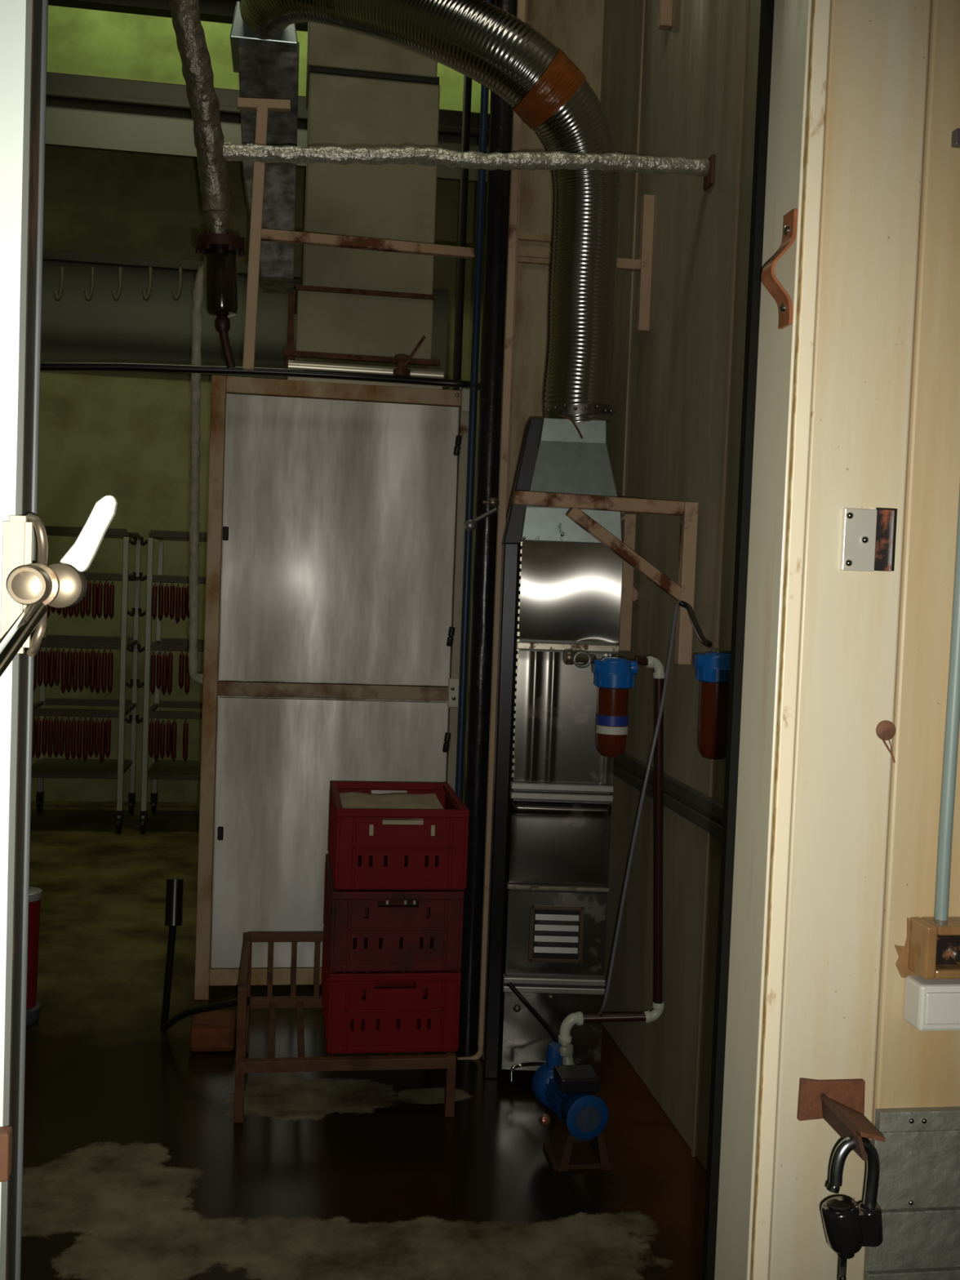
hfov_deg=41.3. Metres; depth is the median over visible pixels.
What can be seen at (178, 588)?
sausage
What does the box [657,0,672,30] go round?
upright
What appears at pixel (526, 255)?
trim
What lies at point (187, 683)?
sausage
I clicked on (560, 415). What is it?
loose wire
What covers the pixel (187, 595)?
sausage
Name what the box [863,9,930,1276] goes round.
trim
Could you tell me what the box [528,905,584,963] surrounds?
vent grille
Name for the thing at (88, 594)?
sausage
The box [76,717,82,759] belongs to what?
sausage
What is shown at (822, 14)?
trim
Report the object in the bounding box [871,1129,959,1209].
plate
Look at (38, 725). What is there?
sausage
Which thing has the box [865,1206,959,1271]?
plate
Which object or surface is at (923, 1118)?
plate
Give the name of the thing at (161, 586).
sausage
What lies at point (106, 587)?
sausage
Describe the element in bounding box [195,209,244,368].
glass canister
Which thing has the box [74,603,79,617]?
sausage
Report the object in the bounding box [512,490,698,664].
wall bracket
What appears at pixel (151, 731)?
sausage
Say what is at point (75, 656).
sausage
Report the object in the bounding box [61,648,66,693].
sausage
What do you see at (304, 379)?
tray
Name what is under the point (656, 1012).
pipe elbow
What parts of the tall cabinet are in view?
cross rail, door, cross rail, door, cross rail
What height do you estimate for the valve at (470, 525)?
0.080 m
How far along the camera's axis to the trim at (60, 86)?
7.24 m
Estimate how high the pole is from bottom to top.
5.216 m
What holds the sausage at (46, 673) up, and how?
hanging from the rack at (43, 768)
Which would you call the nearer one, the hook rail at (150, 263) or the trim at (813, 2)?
the trim at (813, 2)
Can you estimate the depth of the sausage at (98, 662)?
7.13 m
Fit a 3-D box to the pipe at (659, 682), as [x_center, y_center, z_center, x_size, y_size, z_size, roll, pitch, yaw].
[0.479,0.546,3.419,0.025,0.895,0.097,4,3,37]
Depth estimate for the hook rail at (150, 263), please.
7.56 m
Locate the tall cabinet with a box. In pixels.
[194,375,470,999]
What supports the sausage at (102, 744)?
hanging from the rack at (43, 768)
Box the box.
[893,916,959,979]
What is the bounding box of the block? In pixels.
[189,1009,236,1052]
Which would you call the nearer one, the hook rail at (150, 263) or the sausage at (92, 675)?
the sausage at (92, 675)
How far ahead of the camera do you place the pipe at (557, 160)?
3.38 m
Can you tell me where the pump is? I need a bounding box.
[532,1042,613,1171]
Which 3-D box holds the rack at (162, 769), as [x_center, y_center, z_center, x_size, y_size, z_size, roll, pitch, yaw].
[-1.673,0.232,7.555,0.643,1.721,0.710,2,3,-9]
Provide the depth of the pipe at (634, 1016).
3.46 m
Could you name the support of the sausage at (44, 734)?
hanging from the rack at (43, 768)
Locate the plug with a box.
[875,720,895,762]
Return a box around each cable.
[452,75,471,390]
[498,369,502,449]
[507,982,577,1065]
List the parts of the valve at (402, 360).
lever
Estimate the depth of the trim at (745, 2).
3.33 m
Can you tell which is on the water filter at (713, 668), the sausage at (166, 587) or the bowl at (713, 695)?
the bowl at (713, 695)
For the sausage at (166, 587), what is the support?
hanging from the rack at (162, 769)
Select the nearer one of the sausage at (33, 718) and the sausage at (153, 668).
the sausage at (33, 718)
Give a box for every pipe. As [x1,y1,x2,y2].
[168,0,231,214]
[187,264,204,684]
[222,142,709,177]
[455,0,492,800]
[458,0,516,1037]
[557,1039,574,1065]
[582,1012,645,1022]
[653,678,663,1004]
[933,488,959,920]
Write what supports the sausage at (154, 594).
hanging from the rack at (162, 769)
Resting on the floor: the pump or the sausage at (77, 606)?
the pump
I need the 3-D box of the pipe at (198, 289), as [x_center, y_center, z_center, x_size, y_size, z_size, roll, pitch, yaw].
[-1.002,-0.602,4.627,0.122,1.537,0.041,2,3,-9]
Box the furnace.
[482,417,622,1078]
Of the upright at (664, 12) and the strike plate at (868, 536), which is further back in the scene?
the upright at (664, 12)
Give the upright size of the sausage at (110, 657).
0.246 m
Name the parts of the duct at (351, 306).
angle frame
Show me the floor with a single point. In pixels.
(137, 1165)
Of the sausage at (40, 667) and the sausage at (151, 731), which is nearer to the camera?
the sausage at (40, 667)
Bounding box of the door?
[0,0,117,1279]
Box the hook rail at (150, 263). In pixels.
[42,248,300,302]
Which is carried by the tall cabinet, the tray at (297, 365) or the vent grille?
the tray at (297, 365)
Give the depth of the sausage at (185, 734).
7.22 m
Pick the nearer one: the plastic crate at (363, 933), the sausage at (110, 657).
the plastic crate at (363, 933)
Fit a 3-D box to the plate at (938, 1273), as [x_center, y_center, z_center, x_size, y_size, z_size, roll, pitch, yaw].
[0.627,0.574,1.136,0.602,0.047,0.007,2,3,-9]
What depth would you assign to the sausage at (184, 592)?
7.19 m
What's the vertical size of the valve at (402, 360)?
0.141 m
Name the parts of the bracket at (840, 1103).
plate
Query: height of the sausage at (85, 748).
0.252 m
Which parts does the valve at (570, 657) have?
ring handle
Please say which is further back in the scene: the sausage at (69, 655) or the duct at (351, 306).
the sausage at (69, 655)
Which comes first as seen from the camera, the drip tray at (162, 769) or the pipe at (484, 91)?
the pipe at (484, 91)
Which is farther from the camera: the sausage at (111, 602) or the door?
the sausage at (111, 602)
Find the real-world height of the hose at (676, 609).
1.129 m
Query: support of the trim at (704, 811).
attached to the wall at (691, 80)
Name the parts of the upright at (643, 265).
short arm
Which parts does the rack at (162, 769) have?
post, post, shelf rail, shelf rail, shelf rail, shelf rail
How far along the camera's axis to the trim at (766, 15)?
1.13 m
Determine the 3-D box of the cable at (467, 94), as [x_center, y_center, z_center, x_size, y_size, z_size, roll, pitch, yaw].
[-0.100,-1.587,6.184,0.040,5.600,0.040,2,3,-9]
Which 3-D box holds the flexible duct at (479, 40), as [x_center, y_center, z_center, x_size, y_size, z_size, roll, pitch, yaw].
[-0.222,-1.364,3.842,1.285,1.421,0.446,3,3,16]
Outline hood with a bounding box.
[520,417,622,543]
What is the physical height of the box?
0.058 m
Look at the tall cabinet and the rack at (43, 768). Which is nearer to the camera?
the tall cabinet
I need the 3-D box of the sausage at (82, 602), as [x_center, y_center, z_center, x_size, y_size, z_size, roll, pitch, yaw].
[-2.219,-0.229,7.110,0.030,0.214,0.027,2,2,8]
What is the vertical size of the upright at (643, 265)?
0.426 m
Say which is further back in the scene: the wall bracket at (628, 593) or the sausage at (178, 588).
the sausage at (178, 588)
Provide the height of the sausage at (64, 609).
0.216 m
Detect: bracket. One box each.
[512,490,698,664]
[616,513,637,651]
[796,1077,885,1160]
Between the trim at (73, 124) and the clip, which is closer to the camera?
the clip
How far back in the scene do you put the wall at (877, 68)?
1.06 m
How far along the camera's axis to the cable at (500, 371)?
4.05 m
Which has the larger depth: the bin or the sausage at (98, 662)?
the sausage at (98, 662)
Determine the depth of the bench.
3.56 m
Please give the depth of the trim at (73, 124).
7.27 m
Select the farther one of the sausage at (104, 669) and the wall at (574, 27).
the sausage at (104, 669)
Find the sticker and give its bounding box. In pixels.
[935,934,959,964]
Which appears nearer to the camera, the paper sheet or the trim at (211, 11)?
the paper sheet
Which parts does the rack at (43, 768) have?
post, shelf rail, shelf rail, shelf rail, shelf rail, post, post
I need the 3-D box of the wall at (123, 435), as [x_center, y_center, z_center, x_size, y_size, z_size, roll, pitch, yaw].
[-1.031,-1.719,8.313,5.200,5.600,0.100,2,3,-9]
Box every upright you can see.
[616,194,654,333]
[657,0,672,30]
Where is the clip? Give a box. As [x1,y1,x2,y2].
[951,128,959,147]
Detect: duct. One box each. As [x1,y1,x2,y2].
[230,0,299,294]
[239,0,620,423]
[284,22,439,379]
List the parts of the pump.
motor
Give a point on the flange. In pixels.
(708, 180)
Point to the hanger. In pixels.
(717, 651)
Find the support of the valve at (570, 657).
attached to the water filter at (614, 677)
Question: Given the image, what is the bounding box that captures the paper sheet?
[338,791,444,835]
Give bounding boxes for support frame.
[236,97,474,371]
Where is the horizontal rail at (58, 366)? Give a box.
[40,362,479,390]
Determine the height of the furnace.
1.990 m
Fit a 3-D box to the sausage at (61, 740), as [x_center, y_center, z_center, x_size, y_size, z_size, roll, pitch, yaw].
[-2.340,0.542,7.124,0.028,0.220,0.030,2,2,-13]
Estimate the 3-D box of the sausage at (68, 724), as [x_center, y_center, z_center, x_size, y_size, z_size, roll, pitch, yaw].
[-2.312,0.552,7.138,0.030,0.245,0.027,1,3,-20]
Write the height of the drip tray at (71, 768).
0.023 m
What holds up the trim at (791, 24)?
attached to the wall at (877, 68)
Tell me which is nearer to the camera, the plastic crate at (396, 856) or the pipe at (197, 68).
the pipe at (197, 68)
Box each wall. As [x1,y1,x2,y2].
[31,4,490,804]
[508,0,604,507]
[600,0,760,1171]
[768,0,959,1279]
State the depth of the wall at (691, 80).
3.69 m
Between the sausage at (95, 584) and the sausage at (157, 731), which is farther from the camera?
the sausage at (157, 731)
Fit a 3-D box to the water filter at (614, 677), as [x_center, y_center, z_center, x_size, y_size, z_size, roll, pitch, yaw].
[0.351,0.177,3.355,0.115,0.262,0.105,2,3,-9]
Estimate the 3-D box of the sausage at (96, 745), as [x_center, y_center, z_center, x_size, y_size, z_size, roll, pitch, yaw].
[-2.153,0.552,7.157,0.030,0.219,0.027,5,4,43]
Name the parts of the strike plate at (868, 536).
plate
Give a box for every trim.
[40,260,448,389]
[44,97,488,183]
[46,71,489,138]
[48,0,494,31]
[506,0,528,519]
[517,231,551,265]
[602,0,748,1156]
[613,752,723,839]
[701,0,774,1279]
[714,0,810,1279]
[749,0,830,1279]
[750,0,815,1279]
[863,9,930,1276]
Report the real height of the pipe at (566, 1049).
0.087 m
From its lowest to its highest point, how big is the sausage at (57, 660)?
0.216 m
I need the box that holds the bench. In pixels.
[233,931,456,1122]
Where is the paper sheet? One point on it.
(348, 799)
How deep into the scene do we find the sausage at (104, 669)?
7.13 m
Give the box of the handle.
[761,208,797,328]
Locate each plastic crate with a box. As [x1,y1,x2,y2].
[321,927,461,1053]
[324,854,464,972]
[328,781,469,889]
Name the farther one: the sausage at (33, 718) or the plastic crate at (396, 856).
the sausage at (33, 718)
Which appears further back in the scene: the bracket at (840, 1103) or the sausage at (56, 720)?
the sausage at (56, 720)
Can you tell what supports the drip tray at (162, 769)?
on the rack at (162, 769)
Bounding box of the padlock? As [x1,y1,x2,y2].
[821,1135,883,1279]
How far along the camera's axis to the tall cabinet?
4.46 m
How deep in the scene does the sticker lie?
1.07 m
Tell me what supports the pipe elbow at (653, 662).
attached to the pipe at (659, 682)
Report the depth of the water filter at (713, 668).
3.02 m
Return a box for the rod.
[509,1061,546,1081]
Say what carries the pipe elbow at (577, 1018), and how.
attached to the pipe at (566, 1049)
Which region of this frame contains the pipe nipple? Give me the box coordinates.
[635,657,648,665]
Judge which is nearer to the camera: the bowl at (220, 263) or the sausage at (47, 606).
the bowl at (220, 263)
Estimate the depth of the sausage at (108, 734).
7.16 m
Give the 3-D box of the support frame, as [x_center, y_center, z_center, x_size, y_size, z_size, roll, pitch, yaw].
[-0.379,-1.213,3.930,0.758,0.810,0.052,1,3,-18]
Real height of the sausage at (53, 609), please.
0.192 m
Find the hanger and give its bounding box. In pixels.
[712,648,730,653]
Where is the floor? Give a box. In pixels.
[20,800,706,1279]
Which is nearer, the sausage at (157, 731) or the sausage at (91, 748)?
the sausage at (91, 748)
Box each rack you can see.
[31,525,141,832]
[135,529,207,833]
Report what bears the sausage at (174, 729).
hanging from the rack at (162, 769)
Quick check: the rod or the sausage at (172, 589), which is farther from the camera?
the sausage at (172, 589)
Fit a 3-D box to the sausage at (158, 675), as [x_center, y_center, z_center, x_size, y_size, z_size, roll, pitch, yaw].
[-1.814,0.173,7.195,0.027,0.213,0.030,2,3,-5]
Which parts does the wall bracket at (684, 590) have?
arm, wall leg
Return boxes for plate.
[840,507,897,571]
[864,1266,959,1279]
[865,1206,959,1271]
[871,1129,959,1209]
[874,1106,959,1132]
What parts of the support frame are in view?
post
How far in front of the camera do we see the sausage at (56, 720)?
7.12 m
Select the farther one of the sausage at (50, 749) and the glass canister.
the sausage at (50, 749)
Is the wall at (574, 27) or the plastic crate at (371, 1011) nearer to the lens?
the plastic crate at (371, 1011)
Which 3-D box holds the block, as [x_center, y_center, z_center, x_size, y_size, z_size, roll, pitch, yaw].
[-0.848,1.245,4.057,0.142,0.083,0.180,2,3,-9]
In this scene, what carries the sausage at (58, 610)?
hanging from the rack at (43, 768)
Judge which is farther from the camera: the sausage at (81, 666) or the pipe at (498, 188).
the sausage at (81, 666)
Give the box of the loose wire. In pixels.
[558,414,582,438]
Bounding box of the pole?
[457,0,525,1059]
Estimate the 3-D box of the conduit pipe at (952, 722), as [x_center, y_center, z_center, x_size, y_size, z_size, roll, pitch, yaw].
[0.398,0.050,1.068,0.013,0.376,0.011,2,3,-9]
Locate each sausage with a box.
[31,715,35,758]
[33,652,37,691]
[35,717,41,759]
[37,648,43,686]
[41,715,47,755]
[43,648,48,687]
[46,604,50,618]
[47,717,53,757]
[48,647,54,688]
[50,606,56,613]
[53,715,58,757]
[54,647,60,686]
[56,607,62,615]
[58,717,64,756]
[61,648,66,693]
[62,607,67,618]
[64,716,71,759]
[66,648,72,692]
[68,605,73,617]
[71,717,76,759]
[72,648,78,692]
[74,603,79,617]
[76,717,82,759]
[78,648,84,692]
[80,594,85,617]
[82,717,88,761]
[84,648,90,688]
[85,579,91,616]
[88,716,93,757]
[89,648,95,693]
[92,580,97,619]
[93,718,99,757]
[95,649,101,693]
[97,580,102,617]
[99,718,105,763]
[101,648,106,693]
[103,579,109,619]
[105,716,111,758]
[107,649,113,693]
[108,581,114,619]
[148,719,154,757]
[150,651,155,694]
[151,582,157,619]
[153,717,159,762]
[155,651,161,689]
[158,582,163,621]
[160,720,165,759]
[161,651,167,695]
[164,583,168,617]
[165,720,171,757]
[167,650,173,694]
[169,582,175,619]
[171,719,177,761]
[175,583,180,623]
[178,651,184,688]
[181,584,186,621]
[182,720,188,761]
[184,651,190,694]
[186,585,189,617]
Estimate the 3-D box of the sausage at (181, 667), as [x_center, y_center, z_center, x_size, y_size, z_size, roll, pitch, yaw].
[-1.691,0.171,7.215,0.027,0.215,0.030,0,3,-38]
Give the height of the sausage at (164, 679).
0.247 m
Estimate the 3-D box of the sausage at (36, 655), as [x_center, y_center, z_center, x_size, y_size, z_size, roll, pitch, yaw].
[-2.483,0.162,7.089,0.027,0.249,0.030,2,3,-7]
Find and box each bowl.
[204,247,238,316]
[595,687,629,757]
[697,681,728,759]
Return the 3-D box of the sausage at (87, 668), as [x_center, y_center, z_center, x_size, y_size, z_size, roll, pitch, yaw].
[-2.199,0.162,7.131,0.030,0.224,0.027,1,3,-18]
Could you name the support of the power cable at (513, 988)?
attached to the pump
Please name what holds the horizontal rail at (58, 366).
attached to the pipe at (484, 91)
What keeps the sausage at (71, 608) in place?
hanging from the rack at (43, 768)
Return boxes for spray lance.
[160,879,183,1026]
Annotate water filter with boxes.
[591,657,637,757]
[693,652,730,759]
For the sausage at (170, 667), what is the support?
hanging from the rack at (162, 769)
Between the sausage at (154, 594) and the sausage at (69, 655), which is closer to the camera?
the sausage at (69, 655)
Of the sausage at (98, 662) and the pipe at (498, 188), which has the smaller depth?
the pipe at (498, 188)
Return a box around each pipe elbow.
[558,1011,583,1043]
[643,1001,664,1022]
[645,656,665,678]
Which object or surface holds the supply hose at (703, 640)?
attached to the water filter at (713, 668)
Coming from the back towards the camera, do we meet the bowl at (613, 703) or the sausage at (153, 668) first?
the sausage at (153, 668)
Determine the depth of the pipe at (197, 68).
3.21 m
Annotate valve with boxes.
[392,335,426,376]
[464,507,497,530]
[563,649,596,668]
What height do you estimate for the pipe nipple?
0.022 m
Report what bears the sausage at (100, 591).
hanging from the rack at (43, 768)
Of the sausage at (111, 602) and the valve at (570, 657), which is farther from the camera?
the sausage at (111, 602)
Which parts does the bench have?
leg, leg, guard rail, tray frame, leg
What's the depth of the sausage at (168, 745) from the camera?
7.20 m
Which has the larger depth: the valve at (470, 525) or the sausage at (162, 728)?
the sausage at (162, 728)
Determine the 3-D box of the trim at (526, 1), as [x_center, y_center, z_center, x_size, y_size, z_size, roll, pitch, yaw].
[0.116,-1.516,4.802,0.028,5.600,0.200,2,3,-9]
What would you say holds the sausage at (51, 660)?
hanging from the rack at (43, 768)
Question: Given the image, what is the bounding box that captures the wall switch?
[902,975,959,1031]
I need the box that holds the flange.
[702,154,715,191]
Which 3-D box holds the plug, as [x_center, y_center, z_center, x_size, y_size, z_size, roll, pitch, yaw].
[0.341,0.085,1.067,0.018,0.036,0.004,2,3,-9]
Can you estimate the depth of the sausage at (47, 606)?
7.08 m
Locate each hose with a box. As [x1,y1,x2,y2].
[160,996,249,1031]
[597,604,678,1014]
[679,600,712,648]
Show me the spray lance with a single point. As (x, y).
(175, 887)
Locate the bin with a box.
[26,886,42,1026]
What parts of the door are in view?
bolt plate, handle plate, pull rod, handle, release lever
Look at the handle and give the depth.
1.04 m
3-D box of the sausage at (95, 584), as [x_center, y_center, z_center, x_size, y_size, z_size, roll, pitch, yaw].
[-2.153,-0.225,7.117,0.030,0.218,0.027,0,3,-29]
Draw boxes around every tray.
[31,758,133,778]
[147,760,200,780]
[288,360,444,389]
[288,376,442,389]
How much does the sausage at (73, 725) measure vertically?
0.236 m
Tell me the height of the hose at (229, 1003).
0.191 m
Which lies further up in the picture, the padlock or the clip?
the clip
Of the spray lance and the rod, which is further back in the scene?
the spray lance

